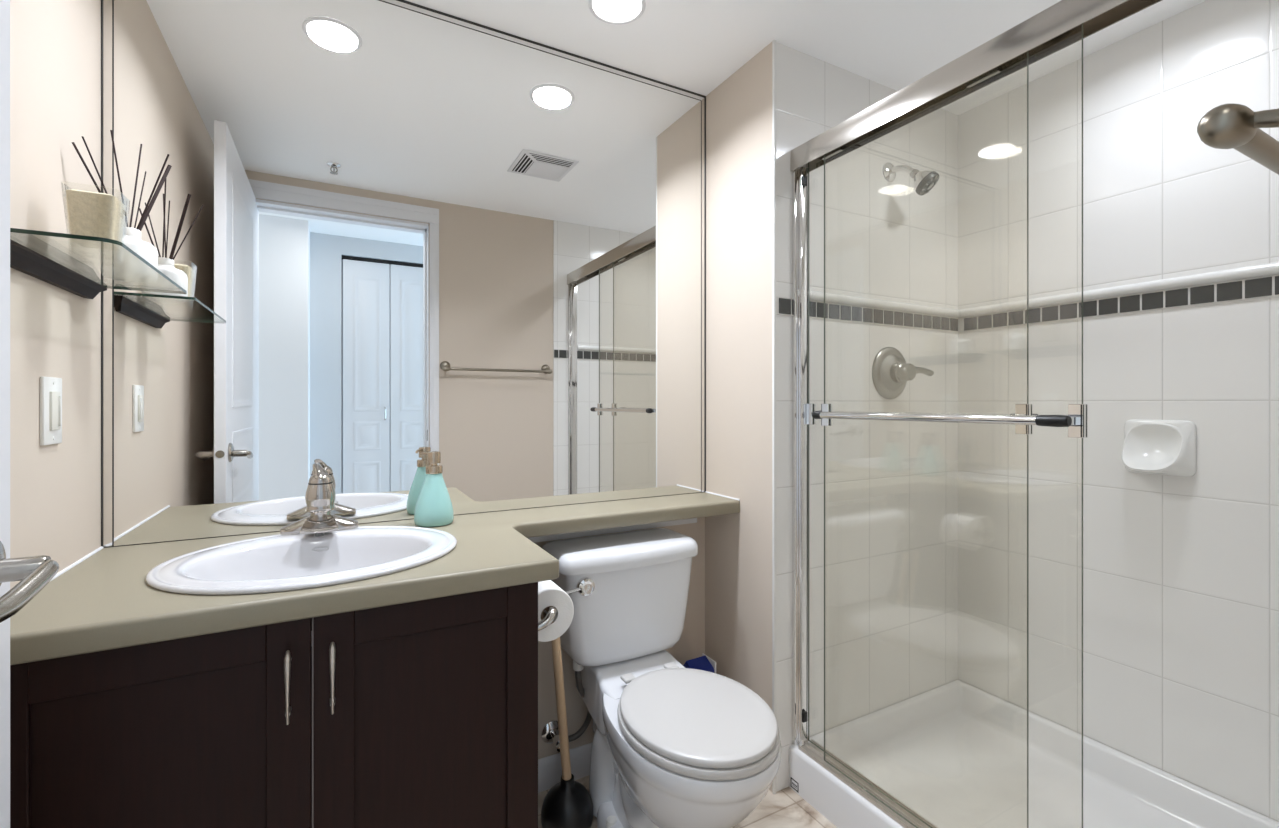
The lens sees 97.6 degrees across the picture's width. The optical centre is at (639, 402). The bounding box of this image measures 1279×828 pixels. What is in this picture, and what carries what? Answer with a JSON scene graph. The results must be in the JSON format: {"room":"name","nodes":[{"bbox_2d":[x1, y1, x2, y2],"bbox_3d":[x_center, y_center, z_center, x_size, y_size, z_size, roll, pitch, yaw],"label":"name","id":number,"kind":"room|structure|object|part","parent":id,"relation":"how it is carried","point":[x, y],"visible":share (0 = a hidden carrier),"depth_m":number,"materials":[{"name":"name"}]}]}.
{"room":"bathroom","nodes":[
{"label":"bathroom","id":0,"kind":"room"},
{"bbox_2d":[10,0,100,588],"bbox_3d":[-0.860,0.041,0.560,0.100,2.208,1.635,0,0,-29],"label":"wall","id":1,"kind":"structure","parent":0,"point":[55,45],"depth_m":0.99,"materials":[{"name":"beige paint"}]},
{"bbox_2d":[40,376,61,445],"bbox_3d":[-1.024,0.013,0.979,0.012,0.117,0.073,0,0,-29],"label":"light switch","id":2,"kind":"object","parent":1,"relation":"attached to","point":[50,387],"visible":1,"depth_m":0.96,"materials":[{"name":"white plastic"}]},
{"bbox_2d":[10,228,186,298],"bbox_3d":[-0.954,-0.227,0.998,0.152,0.037,0.449,0,0,-29],"label":"glass shelf","id":3,"kind":"object","parent":1,"relation":"attached to","point":[23,259],"visible":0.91,"depth_m":0.94,"materials":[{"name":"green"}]},
{"bbox_3d":[-1.016,-0.223,0.976,0.022,0.030,0.409,0,0,-29],"label":"bracket rail","id":4,"kind":"part","parent":3,"relation":"part of","materials":[{"name":"brown metal"}]},
{"bbox_2d":[61,186,129,250],"bbox_3d":[-0.948,-0.307,0.978,0.073,0.124,0.073,0,0,-29],"label":"vessel","id":5,"kind":"object","parent":3,"relation":"on","point":[95,214],"visible":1,"depth_m":0.96,"materials":[{"name":"beige ceramic"}]},
{"bbox_2d":[100,227,157,282],"bbox_3d":[-1.014,-0.296,1.114,0.085,0.100,0.085,0,0,-29],"label":"bottle","id":6,"kind":"object","parent":3,"relation":"on","point":[122,265],"visible":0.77,"depth_m":1.09,"materials":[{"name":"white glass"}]},
{"bbox_2d":[71,142,101,192],"bbox_3d":[-1.028,-0.401,1.068,0.004,0.154,0.092,0,0,11],"label":"reed","id":7,"kind":"object","parent":6,"relation":"on","point":[73,143],"visible":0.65,"depth_m":1.04,"materials":[{"name":"brown"}]},
{"bbox_2d":[81,136,107,193],"bbox_3d":[-1.022,-0.408,1.071,0.003,0.168,0.078,0,0,9],"label":"reed","id":8,"kind":"object","parent":6,"relation":"in","point":[99,176],"visible":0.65,"depth_m":1.05,"materials":[{"name":"brown"}]},
{"bbox_2d":[110,130,127,226],"bbox_3d":[-1.006,-0.421,1.085,0.003,0.193,0.052,0,0,-11],"label":"reed","id":9,"kind":"object","parent":6,"relation":"on","point":[110,130],"visible":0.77,"depth_m":1.08,"materials":[{"name":"brown wood"}]},
{"bbox_2d":[129,144,141,226],"bbox_3d":[-1.022,-0.428,1.134,0.003,0.208,0.037,0,0,-7],"label":"reed","id":10,"kind":"object","parent":6,"relation":"on","point":[140,144],"visible":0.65,"depth_m":1.14,"materials":[{"name":"brown wood"}]},
{"bbox_2d":[134,171,145,227],"bbox_3d":[-1.016,-0.401,1.137,0.002,0.152,0.036,0,0,-4],"label":"reed","id":11,"kind":"object","parent":6,"relation":"on","point":[145,171],"visible":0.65,"depth_m":1.14,"materials":[{"name":"brown"}]},
{"bbox_2d":[136,154,168,229],"bbox_3d":[-0.973,-0.410,1.115,0.071,0.172,0.003,0,0,-3],"label":"reed","id":12,"kind":"object","parent":6,"relation":"on","point":[167,157],"visible":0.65,"depth_m":1.11,"materials":[{"name":"brown wood"}]},
{"bbox_2d":[138,165,171,230],"bbox_3d":[-0.998,-0.411,1.147,0.007,0.175,0.067,0,0,23],"label":"reed","id":13,"kind":"object","parent":6,"relation":"on","point":[168,168],"visible":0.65,"depth_m":1.15,"materials":[{"name":"brown wood"}]},
{"bbox_2d":[535,517,704,758],"bbox_3d":[-0.489,0.041,1.623,1.567,2.208,0.120,0,0,-29],"label":"wall","id":14,"kind":"structure","parent":0,"point":[691,644],"depth_m":1.73,"materials":[{"name":"beige paint"}]},
{"bbox_2d":[101,0,705,547],"bbox_3d":[-0.459,-0.377,1.568,1.566,1.371,0.006,0,0,-29],"label":"wall mirror","id":15,"kind":"object","parent":14,"relation":"attached to","point":[393,232],"visible":0.9,"depth_m":1.45,"materials":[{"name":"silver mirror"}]},
{"bbox_2d":[541,720,559,751],"bbox_3d":[-0.240,0.945,1.644,0.056,0.087,0.100,0,0,17],"label":"supply valve","id":16,"kind":"object","parent":14,"relation":"attached to","point":[550,733],"depth_m":1.66,"materials":[{"name":"silver metal"}]},
{"bbox_2d":[538,742,592,792],"bbox_3d":[-0.107,1.100,1.756,0.769,0.090,0.013,0,0,-29],"label":"baseboard","id":17,"kind":"structure","parent":14,"relation":"attached to","point":[549,767],"depth_m":1.68,"materials":[{"name":"white paint"}]},
{"bbox_2d":[573,660,584,697],"bbox_3d":[-0.156,0.774,1.619,0.033,0.100,0.100,0,0,17],"label":"supply hose","id":18,"kind":"object","parent":14,"relation":"attached to","point":[577,668],"depth_m":1.58,"materials":[{"name":"silver metal"}]},
{"bbox_2d":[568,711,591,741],"bbox_3d":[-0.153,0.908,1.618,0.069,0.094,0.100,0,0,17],"label":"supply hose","id":19,"kind":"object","parent":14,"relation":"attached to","point":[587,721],"depth_m":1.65,"materials":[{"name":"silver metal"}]},
{"bbox_2d":[538,776,836,827],"bbox_3d":[0.004,1.195,0.412,4.000,0.100,2.720,0,0,-29],"label":"floor","id":20,"kind":"structure","parent":0,"point":[785,808],"depth_m":1.56,"materials":[{"name":"tile"}]},
{"bbox_2d":[10,582,537,827],"bbox_3d":[-0.664,0.748,1.140,0.790,0.795,0.554,0,0,-29],"label":"vanity cabinet","id":21,"kind":"object","parent":20,"relation":"on","point":[423,713],"visible":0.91,"depth_m":0.92,"materials":[{"name":"brown wood"}]},
{"bbox_3d":[-0.723,0.693,0.841,0.397,0.681,0.019,0,0,-29],"label":"door","id":22,"kind":"part","parent":21,"relation":"part of","materials":[{"name":"brown wood"}]},
{"bbox_3d":[-0.564,0.455,0.898,0.009,0.116,0.033,0,0,-29],"label":"handle","id":23,"kind":"part","parent":21,"relation":"part of","materials":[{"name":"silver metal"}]},
{"bbox_3d":[-0.509,0.454,0.928,0.009,0.117,0.033,0,0,-29],"label":"handle","id":24,"kind":"part","parent":21,"relation":"part of","materials":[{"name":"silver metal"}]},
{"bbox_2d":[10,491,739,664],"bbox_3d":[-0.329,0.356,1.329,1.570,0.102,0.550,0,0,-29],"label":"countertop","id":25,"kind":"structure","parent":21,"relation":"on","point":[104,600],"depth_m":0.98,"materials":[{"name":"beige stone"}]},
{"bbox_2d":[146,526,456,645],"bbox_3d":[-0.648,0.378,1.133,0.532,0.163,0.454,0,0,-29],"label":"sink","id":26,"kind":"object","parent":25,"relation":"in","point":[273,563],"visible":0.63,"depth_m":1.16,"materials":[{"name":"white ceramic"}]},
{"bbox_2d":[280,463,357,535],"bbox_3d":[-0.730,0.219,1.280,0.156,0.152,0.139,0,0,-29],"label":"faucet","id":27,"kind":"object","parent":25,"relation":"on","point":[320,496],"visible":1,"depth_m":1.28,"materials":[{"name":"silver metal"}]},
{"bbox_3d":[-0.743,0.273,1.306,0.156,0.044,0.054,0,0,-29],"label":"plate","id":28,"kind":"part","parent":27,"relation":"part of","materials":[{"name":"silver metal"}]},
{"bbox_3d":[-0.723,0.276,1.268,0.074,0.032,0.110,0,0,-29],"label":"spout","id":29,"kind":"part","parent":27,"relation":"part of","materials":[{"name":"silver metal"}]},
{"bbox_3d":[-0.747,0.165,1.312,0.049,0.044,0.065,0,0,-29],"label":"lever","id":30,"kind":"part","parent":27,"relation":"part of","materials":[{"name":"silver metal"}]},
{"bbox_2d":[414,451,453,526],"bbox_3d":[-0.525,0.216,1.431,0.095,0.185,0.095,0,0,-29],"label":"soap dispenser","id":31,"kind":"object","parent":25,"relation":"on","point":[434,508],"visible":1,"depth_m":1.41,"materials":[{"name":"teal glass"}]},
{"bbox_3d":[-0.376,0.693,1.030,0.386,0.681,0.019,0,0,-29],"label":"door","id":32,"kind":"part","parent":21,"relation":"part of","materials":[{"name":"brown wood"}]},
{"bbox_2d":[538,606,555,630],"bbox_3d":[-0.236,0.476,1.256,0.071,0.053,0.147,0,0,-29],"label":"paper holder","id":33,"kind":"object","parent":21,"relation":"attached to","point":[551,610],"visible":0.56,"depth_m":1.21,"materials":[{"name":"silver metal"}]},
{"bbox_2d":[538,580,573,641],"bbox_3d":[-0.223,0.469,1.281,0.117,0.117,0.100,0,0,-29],"label":"toilet paper roll","id":34,"kind":"object","parent":33,"relation":"hanging from","point":[549,593],"visible":0.52,"depth_m":1.25,"materials":[{"name":"white paper"}]},
{"bbox_2d":[541,637,592,827],"bbox_3d":[-0.196,0.858,1.519,0.140,0.573,0.140,0,0,-29],"label":"plunger","id":35,"kind":"object","parent":20,"relation":"on","point":[568,804],"visible":0.94,"depth_m":1.48,"materials":[{"name":"black rubber"}]},
{"bbox_3d":[-0.209,0.798,1.493,0.025,0.453,0.081,0,0,28],"label":"handle","id":36,"kind":"part","parent":35,"relation":"part of","materials":[{"name":"brown wood"}]},
{"bbox_2d":[541,774,592,827],"bbox_3d":[-0.196,1.079,1.519,0.140,0.130,0.140,0,0,-29],"label":"cup","id":37,"kind":"object","parent":35,"relation":"on","point":[568,804],"depth_m":1.48,"materials":[{"name":"black rubber"}]},
{"bbox_2d":[542,528,781,827],"bbox_3d":[0.053,0.773,1.429,0.461,0.744,0.702,0,0,-29],"label":"toilet","id":38,"kind":"object","parent":20,"relation":"on","point":[674,745],"visible":0.97,"depth_m":1.43,"materials":[{"name":"white ceramic"}]},
{"bbox_3d":[-0.168,0.487,1.468,0.110,0.049,0.020,0,0,-29],"label":"flush lever","id":39,"kind":"part","parent":38,"relation":"part of","materials":[{"name":"silver metal"}]},
{"bbox_3d":[-0.051,0.427,1.642,0.440,0.052,0.230,0,0,-29],"label":"tank lid","id":40,"kind":"part","parent":38,"relation":"part of","materials":[{"name":"white ceramic"}]},
{"bbox_3d":[-0.050,0.590,1.646,0.404,0.274,0.208,0,0,-29],"label":"tank","id":41,"kind":"part","parent":38,"relation":"part of","materials":[{"name":"white ceramic"}]},
{"bbox_3d":[0.132,0.723,1.317,0.341,0.019,0.414,0,0,-29],"label":"seat lid","id":42,"kind":"part","parent":38,"relation":"part of","materials":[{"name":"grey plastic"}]},
{"bbox_2d":[683,653,715,672],"bbox_3d":[0.190,0.986,1.807,0.090,0.318,0.073,0,0,-29],"label":"packet","id":43,"kind":"object","parent":20,"relation":"on","point":[705,663],"visible":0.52,"depth_m":1.80,"materials":[{"name":"blue plastic"}]},
{"bbox_2d":[789,680,1278,827],"bbox_3d":[1.088,1.083,1.358,0.830,0.123,1.164,0,0,-29],"label":"shower tray","id":44,"kind":"object","parent":20,"relation":"on","point":[954,753],"visible":0.9,"depth_m":1.66,"materials":[{"name":"white plastic"}]},
{"bbox_2d":[791,777,798,791],"bbox_3d":[0.457,1.125,1.650,0.001,0.028,0.032,0,0,-29],"label":"print","id":45,"kind":"object","parent":44,"relation":"attached to","point":[794,780],"depth_m":1.65},
{"bbox_2d":[790,0,1161,827],"bbox_3d":[0.758,0.132,1.179,0.066,1.778,1.164,0,0,-29],"label":"shower door frame","id":46,"kind":"structure","parent":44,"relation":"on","point":[1057,27],"depth_m":1.47,"materials":[{"name":"silver metal"}]},
{"bbox_2d":[806,51,1037,827],"bbox_3d":[0.668,0.129,1.418,0.062,1.754,0.610,0,0,-29],"label":"sliding shower door","id":47,"kind":"structure","parent":46,"relation":"attached to","point":[1020,409],"depth_m":1.14,"materials":[{"name":"clear glass"}]},
{"bbox_2d":[812,23,1086,827],"bbox_3d":[0.650,0.129,1.296,0.062,1.754,0.628,0,0,-29],"label":"sliding shower door","id":48,"kind":"structure","parent":46,"relation":"attached to","point":[1076,419],"depth_m":1.12,"materials":[{"name":"clear glass"}]},
{"bbox_3d":[0.758,-0.725,1.179,0.066,0.064,1.164,0,0,-29],"label":"header rail","id":49,"kind":"part","parent":46,"relation":"part of","materials":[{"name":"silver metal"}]},
{"bbox_2d":[405,0,1205,114],"bbox_3d":[0.004,-1.113,0.412,4.000,0.100,2.720,0,0,-29],"label":"ceiling","id":50,"kind":"structure","parent":0,"point":[695,46],"depth_m":1.61,"materials":[{"name":"white paint"}]},
{"bbox_2d":[588,0,645,24],"bbox_3d":[-0.060,-1.060,1.492,0.153,0.006,0.153,0,0,-29],"label":"recessed light","id":51,"kind":"object","parent":50,"relation":"in","point":[617,12],"visible":1,"depth_m":1.51,"materials":[{"name":"white paint"}]},
{"bbox_2d":[705,42,957,791],"bbox_3d":[0.717,0.041,2.083,0.993,2.208,0.464,0,0,-29],"label":"wall","id":52,"kind":"structure","parent":0,"point":[891,487],"depth_m":1.81,"materials":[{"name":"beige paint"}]},
{"bbox_2d":[772,40,775,793],"bbox_3d":[0.396,0.041,1.643,0.010,2.208,0.008,0,0,-29],"label":"trim","id":53,"kind":"structure","parent":52,"relation":"attached to","point":[773,41],"depth_m":1.64,"materials":[{"name":"white paint"}]},
{"bbox_2d":[872,347,933,398],"bbox_3d":[0.871,-0.101,1.850,0.189,0.178,0.093,0,0,-29],"label":"shower valve","id":54,"kind":"object","parent":52,"relation":"attached to","point":[891,373],"visible":1,"depth_m":1.85,"materials":[{"name":"silver metal"}]},
{"bbox_3d":[0.851,-0.101,1.876,0.178,0.178,0.028,0,0,-29],"label":"plate","id":55,"kind":"part","parent":54,"relation":"part of","materials":[{"name":"silver metal"}]},
{"bbox_3d":[0.921,-0.103,1.848,0.108,0.034,0.040,0,0,-12],"label":"lever","id":56,"kind":"part","parent":54,"relation":"part of","materials":[{"name":"silver metal"}]},
{"bbox_2d":[883,162,938,195],"bbox_3d":[0.893,-0.740,1.832,0.079,0.138,0.163,0,0,-39],"label":"shower","id":57,"kind":"object","parent":52,"relation":"attached to","point":[923,181],"visible":1,"depth_m":1.80,"materials":[{"name":"silver metal"}]},
{"bbox_3d":[0.867,-0.764,1.850,0.022,0.050,0.093,0,0,-37],"label":"arm","id":58,"kind":"part","parent":57,"relation":"part of","materials":[{"name":"silver metal"}]},
{"bbox_2d":[958,0,1278,821],"bbox_3d":[1.526,0.041,1.530,0.100,2.208,1.282,0,0,-29],"label":"wall","id":59,"kind":"structure","parent":0,"point":[1181,574],"depth_m":1.61,"materials":[{"name":"white tile"}]},
{"bbox_2d":[776,274,1278,332],"bbox_3d":[1.057,-0.286,1.341,0.905,0.053,1.166,0,0,-29],"label":"tile border","id":60,"kind":"object","parent":59,"relation":"attached to","point":[1265,286],"depth_m":1.71,"materials":[{"name":"grey tile"}]},
{"bbox_2d":[798,262,1278,317],"bbox_3d":[1.100,-0.329,1.365,0.806,0.030,1.166,0,0,-29],"label":"trim","id":61,"kind":"structure","parent":59,"relation":"attached to","point":[1268,269],"depth_m":1.72,"materials":[{"name":"white tile"}]},
{"bbox_2d":[1121,419,1195,476],"bbox_3d":[1.414,0.123,1.543,0.084,0.153,0.153,0,0,-29],"label":"soap dish","id":62,"kind":"object","parent":59,"relation":"attached to","point":[1157,447],"visible":1,"depth_m":1.54,"materials":[{"name":"white ceramic"}]},
{"bbox_3d":[0.239,0.041,0.164,1.653,2.208,0.110,0,0,-29],"label":"wall","id":63,"kind":"structure","parent":0,"visible":0},
{"bbox_2d":[0,0,58,827],"bbox_3d":[-0.532,0.099,0.276,0.159,2.072,0.789,0,0,-29],"label":"door","id":64,"kind":"structure","parent":63,"relation":"in","point":[34,573],"depth_m":0.61,"materials":[{"name":"white paint"}]},
{"bbox_3d":[-0.627,0.170,0.551,0.063,0.066,0.152,0,0,-29],"label":"lever handle","id":65,"kind":"part","parent":64,"relation":"part of","materials":[{"name":"silver metal"}]},
{"bbox_2d":[1197,103,1278,174],"bbox_3d":[0.638,-0.195,0.480,0.608,0.056,0.064,0,0,-29],"label":"towel bar","id":66,"kind":"object","parent":63,"relation":"attached to","point":[1231,125],"visible":1,"depth_m":0.36,"materials":[{"name":"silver metal"}]},
{"bbox_3d":[0.389,-0.179,0.351,0.040,0.025,0.053,0,0,-29],"label":"bar arm","id":67,"kind":"part","parent":66,"relation":"part of","materials":[{"name":"silver metal"}]}
]}

